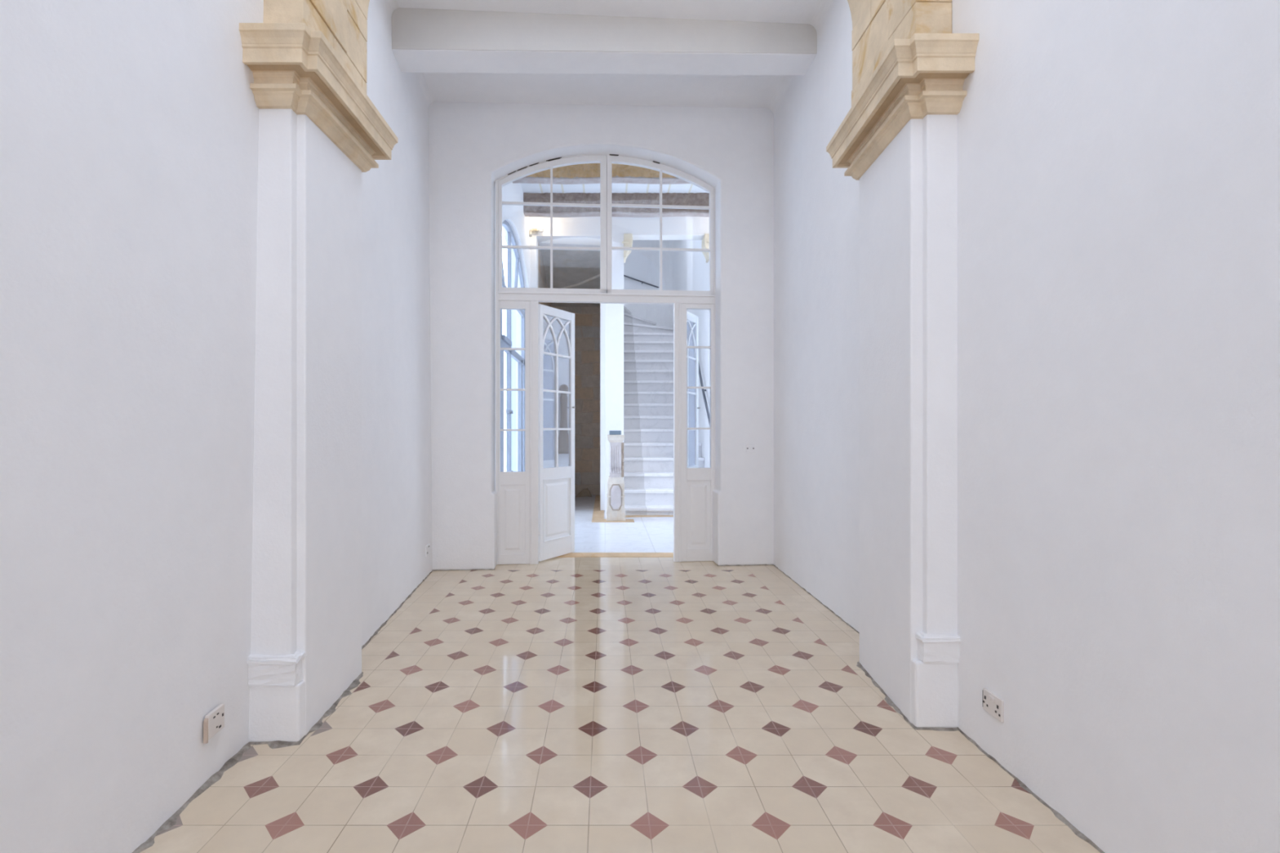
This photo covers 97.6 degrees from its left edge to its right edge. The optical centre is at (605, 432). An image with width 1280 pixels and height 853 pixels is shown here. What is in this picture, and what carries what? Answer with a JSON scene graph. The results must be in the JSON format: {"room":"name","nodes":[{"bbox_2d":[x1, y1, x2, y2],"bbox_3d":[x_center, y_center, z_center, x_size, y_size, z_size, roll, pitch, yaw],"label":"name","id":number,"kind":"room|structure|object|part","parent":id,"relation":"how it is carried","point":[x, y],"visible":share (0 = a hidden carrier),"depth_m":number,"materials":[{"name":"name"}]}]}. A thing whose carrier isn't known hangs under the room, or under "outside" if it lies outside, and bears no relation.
{"room":"entrance hallway","nodes":[
{"label":"entrance hallway","id":0,"kind":"room"},
{"bbox_2d":[0,0,263,852],"bbox_3d":[-1.412,-0.858,-0.960,0.415,4.116,6.480,0,0,0],"label":"wall","id":1,"kind":"structure","parent":0,"point":[129,129],"depth_m":1.52,"materials":[{"name":"white paint"}]},
{"bbox_2d":[203,703,224,743],"bbox_3d":[-1.345,1.001,1.925,0.014,0.090,0.095,0,0,-4],"label":"wall socket","id":2,"kind":"object","parent":1,"relation":"attached to","point":[214,722],"visible":1,"depth_m":1.91,"materials":[{"name":"beige plastic"}]},
{"bbox_2d":[239,22,397,172],"bbox_3d":[-1.209,-1.393,2.467,0.319,0.284,0.886,0,0,0],"label":"crown molding","id":3,"kind":"structure","parent":1,"relation":"attached to","point":[293,66],"depth_m":2.16,"materials":[{"name":"stone"}]},
{"bbox_2d":[297,114,361,735],"bbox_3d":[-1.394,-0.156,2.492,0.428,2.712,0.584,0,0,0],"label":"pillar","id":4,"kind":"structure","parent":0,"point":[329,184],"depth_m":2.39,"materials":[{"name":"white paint"}]},
{"bbox_2d":[263,0,951,106],"bbox_3d":[0.045,-2.182,2.539,2.799,1.390,0.603,0,0,-2],"label":"stone arch","id":5,"kind":"object","parent":4,"relation":"on","point":[876,24],"visible":0.57,"depth_m":2.52,"materials":[{"name":"stone"}]},
{"bbox_2d":[361,0,433,646],"bbox_3d":[-1.499,-0.870,3.828,0.252,4.140,2.164,0,0,-5],"label":"wall","id":6,"kind":"structure","parent":0,"point":[397,460],"depth_m":3.76,"materials":[{"name":"white paint"}]},
{"bbox_2d":[425,543,430,556],"bbox_3d":[-1.478,0.983,4.653,0.013,0.084,0.120,0,0,-5],"label":"wall socket","id":7,"kind":"object","parent":6,"relation":"attached to","point":[428,547],"visible":1,"depth_m":4.63,"materials":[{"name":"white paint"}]},
{"bbox_2d":[494,182,529,488],"bbox_3d":[-1.218,-1.104,6.912,0.192,4.608,3.696,0,0,0],"label":"wall","id":8,"kind":"structure","parent":0,"point":[513,215],"depth_m":7.47,"materials":[{"name":"white paint"}]},
{"bbox_2d":[500,219,524,471],"bbox_3d":[-1.191,-0.686,7.044,0.090,3.773,2.410,0,0,0],"label":"window","id":9,"kind":"structure","parent":8,"relation":"in","point":[505,340],"depth_m":6.99,"materials":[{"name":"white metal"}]},
{"bbox_2d":[537,242,551,306],"bbox_3d":[-1.116,-0.960,9.660,0.168,4.320,2.160,0,0,0],"label":"wall","id":10,"kind":"structure","parent":0,"point":[542,282],"depth_m":9.08,"materials":[{"name":"paint"}]},
{"bbox_2d":[540,248,599,306],"bbox_3d":[-0.570,-2.850,9.822,1.140,0.900,1.836,0,0,0],"label":"ceiling","id":11,"kind":"structure","parent":0,"point":[570,267],"depth_m":9.54,"materials":[{"name":"grey paint"}]},
{"bbox_2d":[551,306,599,494],"bbox_3d":[-0.570,-0.960,10.788,1.140,4.320,0.144,0,0,0],"label":"wall","id":12,"kind":"structure","parent":0,"point":[587,319],"depth_m":10.72,"materials":[{"name":"paint"}]},
{"bbox_2d":[600,303,600,510],"bbox_3d":[-0.045,-0.960,9.660,0.066,4.320,2.160,0,0,0],"label":"wall","id":13,"kind":"structure","parent":0,"point":[600,304],"depth_m":8.58,"materials":[{"name":"paint"}]},
{"bbox_2d":[428,101,773,569],"bbox_3d":[0.004,-0.882,5.072,3.311,4.164,0.264,0,0,-4],"label":"wall","id":14,"kind":"structure","parent":0,"point":[473,145],"depth_m":4.96,"materials":[{"name":"white paint"}]},
{"bbox_2d":[497,300,529,564],"bbox_3d":[-0.828,0.003,5.090,0.282,2.390,0.046,0,0,-4],"label":"sidelight","id":15,"kind":"object","parent":14,"relation":"attached to","point":[513,487],"visible":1,"depth_m":5.07,"materials":[{"name":"grey paint"}]},
{"bbox_3d":[-0.841,-1.156,5.088,0.227,0.072,0.045,0,0,-4],"label":"rail","id":16,"kind":"part","parent":15,"relation":"part of","materials":[{"name":"grey paint"}]},
{"bbox_3d":[-0.841,0.419,5.088,0.227,0.116,0.045,0,0,-4],"label":"rail","id":17,"kind":"part","parent":15,"relation":"part of","materials":[{"name":"grey paint"}]},
{"bbox_3d":[-0.841,1.153,5.088,0.227,0.090,0.045,0,0,-4],"label":"rail","id":18,"kind":"part","parent":15,"relation":"part of","materials":[{"name":"grey paint"}]},
{"bbox_3d":[-0.840,0.792,5.080,0.227,0.631,0.024,0,0,-4],"label":"panel","id":19,"kind":"part","parent":15,"relation":"part of","materials":[{"name":"grey paint"}]},
{"bbox_2d":[497,155,606,293],"bbox_3d":[-0.478,-1.908,5.114,0.982,1.269,0.044,0,0,-4],"label":"fanlight","id":20,"kind":"object","parent":14,"relation":"attached to","point":[602,159],"visible":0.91,"depth_m":5.10,"materials":[{"name":"grey paint"}]},
{"bbox_3d":[-0.478,-2.392,5.114,0.982,0.301,0.044,0,0,-4],"label":"rail","id":21,"kind":"part","parent":20,"relation":"part of","materials":[{"name":"grey paint"}]},
{"bbox_3d":[-0.478,-1.293,5.114,0.982,0.039,0.044,0,0,-4],"label":"rail","id":22,"kind":"part","parent":20,"relation":"part of","materials":[{"name":"grey paint"}]},
{"bbox_2d":[538,303,575,561],"bbox_3d":[-0.467,0.004,5.342,0.101,2.363,0.526,0,0,35],"label":"glazed door","id":23,"kind":"structure","parent":14,"relation":"in","point":[557,406],"depth_m":5.33,"materials":[{"name":"white paint"}]},
{"bbox_3d":[-0.468,-0.381,5.341,0.005,1.439,0.418,0,0,35],"label":"glass","id":24,"kind":"part","parent":23,"relation":"part of","materials":[{"name":"clear glass"}]},
{"bbox_3d":[-0.468,-1.137,5.341,0.035,0.080,0.411,0,0,35],"label":"rail","id":25,"kind":"part","parent":23,"relation":"part of","materials":[{"name":"white paint"}]},
{"bbox_3d":[-0.467,0.731,5.340,0.030,0.579,0.411,0,0,35],"label":"panel","id":26,"kind":"part","parent":23,"relation":"part of","materials":[{"name":"white paint"}]},
{"bbox_3d":[-0.455,0.731,5.332,0.014,0.579,0.411,0,0,35],"label":"panel moulding","id":27,"kind":"part","parent":23,"relation":"part of","materials":[{"name":"white paint"}]},
{"bbox_3d":[-0.468,0.388,5.341,0.035,0.106,0.411,0,0,35],"label":"rail","id":28,"kind":"part","parent":23,"relation":"part of","materials":[{"name":"white paint"}]},
{"bbox_3d":[-0.468,1.103,5.341,0.035,0.165,0.411,0,0,35],"label":"rail","id":29,"kind":"part","parent":23,"relation":"part of","materials":[{"name":"white paint"}]},
{"bbox_2d":[495,154,715,564],"bbox_3d":[0.022,-0.685,5.140,2.038,3.770,0.071,0,0,-4],"label":"door frame","id":30,"kind":"structure","parent":14,"relation":"attached to","point":[534,298],"depth_m":5.09,"materials":[{"name":"grey paint"}]},
{"bbox_2d":[606,155,714,294],"bbox_3d":[0.512,-1.908,5.182,0.998,1.269,0.044,0,0,-4],"label":"fanlight","id":31,"kind":"object","parent":14,"relation":"attached to","point":[611,159],"visible":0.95,"depth_m":5.16,"materials":[{"name":"grey paint"}]},
{"bbox_3d":[0.512,-1.293,5.182,0.998,0.039,0.044,0,0,-4],"label":"rail","id":32,"kind":"part","parent":31,"relation":"part of","materials":[{"name":"grey paint"}]},
{"bbox_3d":[0.512,-2.392,5.182,0.998,0.301,0.044,0,0,-4],"label":"rail","id":33,"kind":"part","parent":31,"relation":"part of","materials":[{"name":"grey paint"}]},
{"bbox_2d":[686,311,700,467],"bbox_3d":[0.787,0.004,5.476,0.103,2.363,0.558,0,0,34],"label":"glazed door","id":34,"kind":"structure","parent":14,"relation":"in","point":[693,333],"depth_m":5.65,"materials":[{"name":"white paint"}]},
{"bbox_3d":[0.797,-1.137,5.465,0.035,0.080,0.437,0,0,30],"label":"rail","id":35,"kind":"part","parent":34,"relation":"part of","materials":[{"name":"white paint"}]},
{"bbox_2d":[746,444,754,452],"bbox_3d":[1.304,0.146,5.027,0.074,0.072,0.014,0,0,-4],"label":"wall switch","id":36,"kind":"object","parent":14,"relation":"attached to","point":[749,447],"visible":1,"depth_m":5.02,"materials":[{"name":"white paint"}]},
{"bbox_2d":[600,303,604,510],"bbox_3d":[0.103,-1.320,10.038,0.350,5.040,2.964,0,0,0],"label":"wall","id":37,"kind":"structure","parent":0,"point":[602,305],"depth_m":8.56,"materials":[{"name":"white paint"}]},
{"bbox_2d":[396,0,818,108],"bbox_3d":[0.000,-3.078,0.420,3.600,0.444,9.720,0,0,0],"label":"ceiling","id":38,"kind":"structure","parent":0,"point":[723,91],"depth_m":4.58,"materials":[{"name":"white paint"}]},
{"bbox_2d":[391,7,817,75],"bbox_3d":[0.036,-2.786,4.006,3.318,0.428,0.244,0,0,-5],"label":"ceiling beam","id":39,"kind":"structure","parent":38,"relation":"attached to","point":[424,40],"depth_m":3.91,"materials":[{"name":"white paint"}]},
{"bbox_2d":[520,182,707,193],"bbox_3d":[0.390,-3.378,6.900,4.260,0.180,3.720,0,0,0],"label":"ceiling","id":40,"kind":"structure","parent":0,"point":[526,187],"depth_m":7.53,"materials":[{"name":"white paint"}]},
{"bbox_2d":[512,163,690,184],"bbox_3d":[0.609,-3.161,6.708,3.534,0.300,0.168,0,0,0],"label":"timber beam","id":41,"kind":"structure","parent":40,"relation":"attached to","point":[585,173],"depth_m":6.64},
{"bbox_2d":[523,192,709,217],"bbox_3d":[0.609,-3.158,7.746,3.534,0.306,0.156,0,0,0],"label":"timber beam","id":42,"kind":"structure","parent":40,"relation":"attached to","point":[668,198],"depth_m":7.68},
{"bbox_2d":[529,216,710,512],"bbox_3d":[0.609,-1.104,8.448,3.582,4.608,0.216,0,0,0],"label":"wall","id":43,"kind":"structure","parent":0,"point":[586,228],"depth_m":8.34,"materials":[{"name":"white paint"}]},
{"bbox_2d":[528,227,543,236],"bbox_3d":[-1.030,-2.951,8.271,0.230,0.123,0.138,0,0,0],"label":"wall spotlight","id":44,"kind":"object","parent":43,"relation":"attached to","point":[535,231],"visible":0.98,"depth_m":8.25,"materials":[{"name":"metal"}]},
{"bbox_2d":[537,240,599,247],"bbox_3d":[-0.540,-3.085,8.694,1.080,0.310,0.468,0,0,0],"label":"trim","id":45,"kind":"structure","parent":43,"relation":"attached to","point":[545,243],"depth_m":8.69,"materials":[{"name":"white paint"}]},
{"bbox_2d":[140,494,1100,852],"bbox_3d":[0.330,1.272,3.180,4.140,0.144,15.240,0,0,0],"label":"floor","id":46,"kind":"structure","parent":0,"point":[553,704],"depth_m":2.16,"materials":[{"name":"tile"}]},
{"bbox_2d":[132,742,250,852],"bbox_3d":[-1.326,1.194,1.561,0.072,0.020,1.202,0,0,-4],"label":"joint","id":47,"kind":"object","parent":46,"relation":"on","point":[171,821],"visible":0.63,"depth_m":1.85,"materials":[{"name":"grey concrete"}]},
{"bbox_2d":[246,108,307,742],"bbox_3d":[-1.314,-0.030,2.175,0.274,2.460,0.082,0,0,0],"label":"pilaster","id":48,"kind":"object","parent":46,"relation":"on","point":[277,692],"visible":0.64,"depth_m":2.16,"materials":[{"name":"white paint"}]},
{"bbox_3d":[-1.314,0.921,2.175,0.274,0.125,0.082,0,0,0],"label":"moulding","id":49,"kind":"part","parent":48,"relation":"part of","materials":[{"name":"white paint"}]},
{"bbox_2d":[248,671,363,749],"bbox_3d":[-1.262,1.194,2.465,0.227,0.020,0.714,0,0,0],"label":"joint","id":50,"kind":"object","parent":46,"relation":"on","point":[273,744],"visible":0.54,"depth_m":2.28,"materials":[{"name":"grey concrete"}]},
{"bbox_2d":[361,569,433,649],"bbox_3d":[-1.411,1.193,3.810,0.040,0.020,2.061,0,0,-5],"label":"joint","id":51,"kind":"object","parent":46,"relation":"on","point":[414,590],"visible":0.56,"depth_m":3.58,"materials":[{"name":"grey concrete"}]},
{"bbox_2d":[432,568,494,570],"bbox_3d":[-1.230,1.194,4.862,0.532,0.020,0.034,0,0,-4],"label":"joint","id":52,"kind":"object","parent":46,"relation":"on","point":[471,569],"visible":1,"depth_m":4.86,"materials":[{"name":"grey concrete"}]},
{"bbox_2d":[575,488,591,497],"bbox_3d":[-0.398,1.129,10.517,0.319,0.159,0.393,0,0,0],"label":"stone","id":53,"kind":"object","parent":46,"relation":"on","point":[584,492],"visible":1,"depth_m":10.40,"materials":[{"name":"stone"}]},
{"bbox_2d":[555,552,673,557],"bbox_3d":[0.120,1.210,5.460,1.680,0.028,0.197,0,0,0],"label":"threshold","id":54,"kind":"object","parent":46,"relation":"on","point":[571,554],"visible":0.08,"depth_m":5.42,"materials":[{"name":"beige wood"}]},
{"bbox_2d":[591,495,673,522],"bbox_3d":[0.690,1.211,9.030,1.740,0.026,3.180,0,0,0],"label":"trim","id":55,"kind":"structure","parent":46,"relation":"on","point":[597,514],"depth_m":7.96,"materials":[{"name":"beige wood"}]},
{"bbox_2d":[606,435,625,520],"bbox_3d":[0.145,0.618,7.685,0.259,1.164,0.312,0,0,0],"label":"newel post","id":56,"kind":"object","parent":55,"relation":"on","point":[615,510],"visible":1,"depth_m":7.55,"materials":[{"name":"wood"}]},
{"bbox_2d":[608,431,621,435],"bbox_3d":[0.138,0.007,7.680,0.158,0.057,0.192,0,0,0],"label":"box","id":57,"kind":"object","parent":56,"relation":"on","point":[611,433],"visible":1,"depth_m":7.58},
{"bbox_3d":[0.145,0.879,7.556,0.139,0.318,0.055,0,0,0],"label":"octagonal panel","id":58,"kind":"part","parent":56,"relation":"part of","materials":[{"name":"white wood"}]},
{"bbox_2d":[623,305,704,515],"bbox_3d":[0.925,-0.794,10.570,1.289,3.989,5.093,0,0,0],"label":"staircase","id":59,"kind":"structure","parent":46,"relation":"on","point":[648,348],"depth_m":9.67,"materials":[{"name":"grey stone"}]},
{"bbox_3d":[0.925,1.187,8.086,1.289,0.026,0.077,0,0,0],"label":"skirting moulding","id":60,"kind":"part","parent":59,"relation":"part of","materials":[{"name":"white wood"}]},
{"bbox_2d":[681,303,714,561],"bbox_3d":[0.857,0.003,5.205,0.309,2.390,0.046,0,0,-4],"label":"sidelight","id":61,"kind":"object","parent":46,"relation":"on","point":[697,483],"visible":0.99,"depth_m":5.18,"materials":[{"name":"white paint"}]},
{"bbox_3d":[0.868,-1.169,5.206,0.227,0.046,0.045,0,0,-4],"label":"rail","id":62,"kind":"part","parent":61,"relation":"part of","materials":[{"name":"grey paint"}]},
{"bbox_3d":[0.869,0.764,5.198,0.227,0.633,0.024,0,0,-4],"label":"panel","id":63,"kind":"part","parent":61,"relation":"part of","materials":[{"name":"grey paint"}]},
{"bbox_3d":[0.868,0.390,5.206,0.227,0.115,0.045,0,0,-4],"label":"rail","id":64,"kind":"part","parent":61,"relation":"part of","materials":[{"name":"grey paint"}]},
{"bbox_3d":[0.868,1.139,5.206,0.227,0.117,0.045,0,0,-4],"label":"rail","id":65,"kind":"part","parent":61,"relation":"part of","materials":[{"name":"grey paint"}]},
{"bbox_2d":[717,564,771,566],"bbox_3d":[1.265,1.194,5.032,0.512,0.020,0.036,0,0,-4],"label":"joint","id":66,"kind":"object","parent":46,"relation":"on","point":[761,564],"visible":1,"depth_m":5.02,"materials":[{"name":"grey concrete"}]},
{"bbox_2d":[773,564,859,634],"bbox_3d":[1.523,1.193,3.974,0.035,0.020,2.140,0,0,0],"label":"joint","id":67,"kind":"object","parent":46,"relation":"on","point":[827,607],"visible":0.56,"depth_m":3.84,"materials":[{"name":"grey concrete"}]},
{"bbox_2d":[856,662,958,731],"bbox_3d":[1.360,1.194,2.596,0.225,0.020,0.713,0,0,8],"label":"joint","id":68,"kind":"object","parent":46,"relation":"on","point":[886,699],"visible":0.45,"depth_m":2.40,"materials":[{"name":"grey concrete"}]},
{"bbox_2d":[911,114,960,728],"bbox_3d":[1.378,-0.048,2.273,0.243,2.496,0.071,0,0,0],"label":"pilaster","id":69,"kind":"object","parent":46,"relation":"on","point":[935,672],"visible":0.63,"depth_m":2.26,"materials":[{"name":"white paint"}]},
{"bbox_3d":[1.385,0.877,2.273,0.230,0.120,0.071,0,0,0],"label":"moulding","id":70,"kind":"part","parent":69,"relation":"part of","materials":[{"name":"white paint"}]},
{"bbox_2d":[956,727,1104,852],"bbox_3d":[1.420,1.193,1.612,0.049,0.020,1.303,0,0,0],"label":"joint","id":71,"kind":"object","parent":46,"relation":"on","point":[1057,815],"visible":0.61,"depth_m":1.79,"materials":[{"name":"grey concrete"}]},
{"bbox_2d":[623,240,707,467],"bbox_3d":[0.540,-1.800,10.890,2.520,6.000,4.860,0,0,0],"label":"wall","id":72,"kind":"structure","parent":0,"point":[681,270],"depth_m":12.08,"materials":[{"name":"white paint"}]},
{"bbox_2d":[561,274,599,288],"bbox_3d":[-0.461,-2.652,9.922,0.966,0.203,0.100,0,0,30],"label":"trim","id":73,"kind":"structure","parent":72,"relation":"attached to","point":[597,275],"depth_m":9.88,"materials":[{"name":"stone"}]},
{"bbox_2d":[622,233,632,262],"bbox_3d":[0.333,-2.779,8.439,0.156,0.359,0.282,0,0,0],"label":"corbel","id":74,"kind":"object","parent":72,"relation":"attached to","point":[628,237],"visible":0.73,"depth_m":8.32,"materials":[{"name":"beige stone"}]},
{"bbox_2d":[623,264,653,284],"bbox_3d":[0.726,-3.775,13.134,1.151,0.793,0.036,0,0,0],"label":"trim","id":75,"kind":"structure","parent":72,"relation":"attached to","point":[628,272],"depth_m":13.12,"materials":[{"name":"white paint"}]},
{"bbox_2d":[623,275,658,288],"bbox_3d":[0.625,-3.598,13.102,1.356,0.486,0.077,0,0,0],"label":"handrail","id":76,"kind":"object","parent":72,"relation":"attached to","point":[642,282],"visible":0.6,"depth_m":13.07,"materials":[{"name":"metal"}]},
{"bbox_2d":[689,322,710,426],"bbox_3d":[1.535,-1.097,9.108,0.073,2.119,2.278,0,0,0],"label":"handrail","id":77,"kind":"object","parent":72,"relation":"attached to","point":[700,372],"visible":0.43,"depth_m":8.54,"materials":[{"name":"metal"}]},
{"bbox_2d":[701,233,709,262],"bbox_3d":[1.537,-2.779,8.439,0.118,0.359,0.282,0,0,0],"label":"corbel","id":78,"kind":"object","parent":72,"relation":"attached to","point":[705,241],"visible":0.73,"depth_m":8.33,"materials":[{"name":"beige stone"}]},
{"bbox_2d":[859,119,922,723],"bbox_3d":[1.468,-0.156,2.599,0.425,2.712,0.610,0,0,0],"label":"pillar","id":79,"kind":"structure","parent":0,"point":[891,189],"depth_m":2.48,"materials":[{"name":"white paint"}]},
{"bbox_2d":[765,0,1279,852],"bbox_3d":[1.557,-0.870,0.450,0.287,4.140,9.300,0,0,0],"label":"wall","id":80,"kind":"structure","parent":0,"point":[1118,161],"depth_m":1.61,"materials":[{"name":"white paint"}]},
{"bbox_2d":[826,33,979,180],"bbox_3d":[1.332,-1.418,2.581,0.351,0.263,0.932,0,0,5],"label":"crown molding","id":81,"kind":"structure","parent":80,"relation":"attached to","point":[919,76],"depth_m":2.25,"materials":[{"name":"stone"}]},
{"bbox_2d":[982,688,1004,722],"bbox_3d":[1.419,0.998,2.047,0.018,0.079,0.106,0,0,0],"label":"wall socket","id":82,"kind":"object","parent":80,"relation":"attached to","point":[993,704],"visible":1,"depth_m":2.03,"materials":[{"name":"beige plastic"}]},
{"bbox_3d":[-9.072,1.302,10.200,15.456,0.180,13.200,0,0,0],"label":"courtyard","id":83,"kind":"object","parent":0,"visible":0},
{"bbox_2d":[506,248,515,471],"bbox_3d":[-1.722,-1.464,12.120,0.756,5.352,0.240,0,0,0],"label":"wall","id":84,"kind":"structure","parent":83,"relation":"on","point":[513,311],"depth_m":12.00,"materials":[{"name":"white paint"}]}
]}

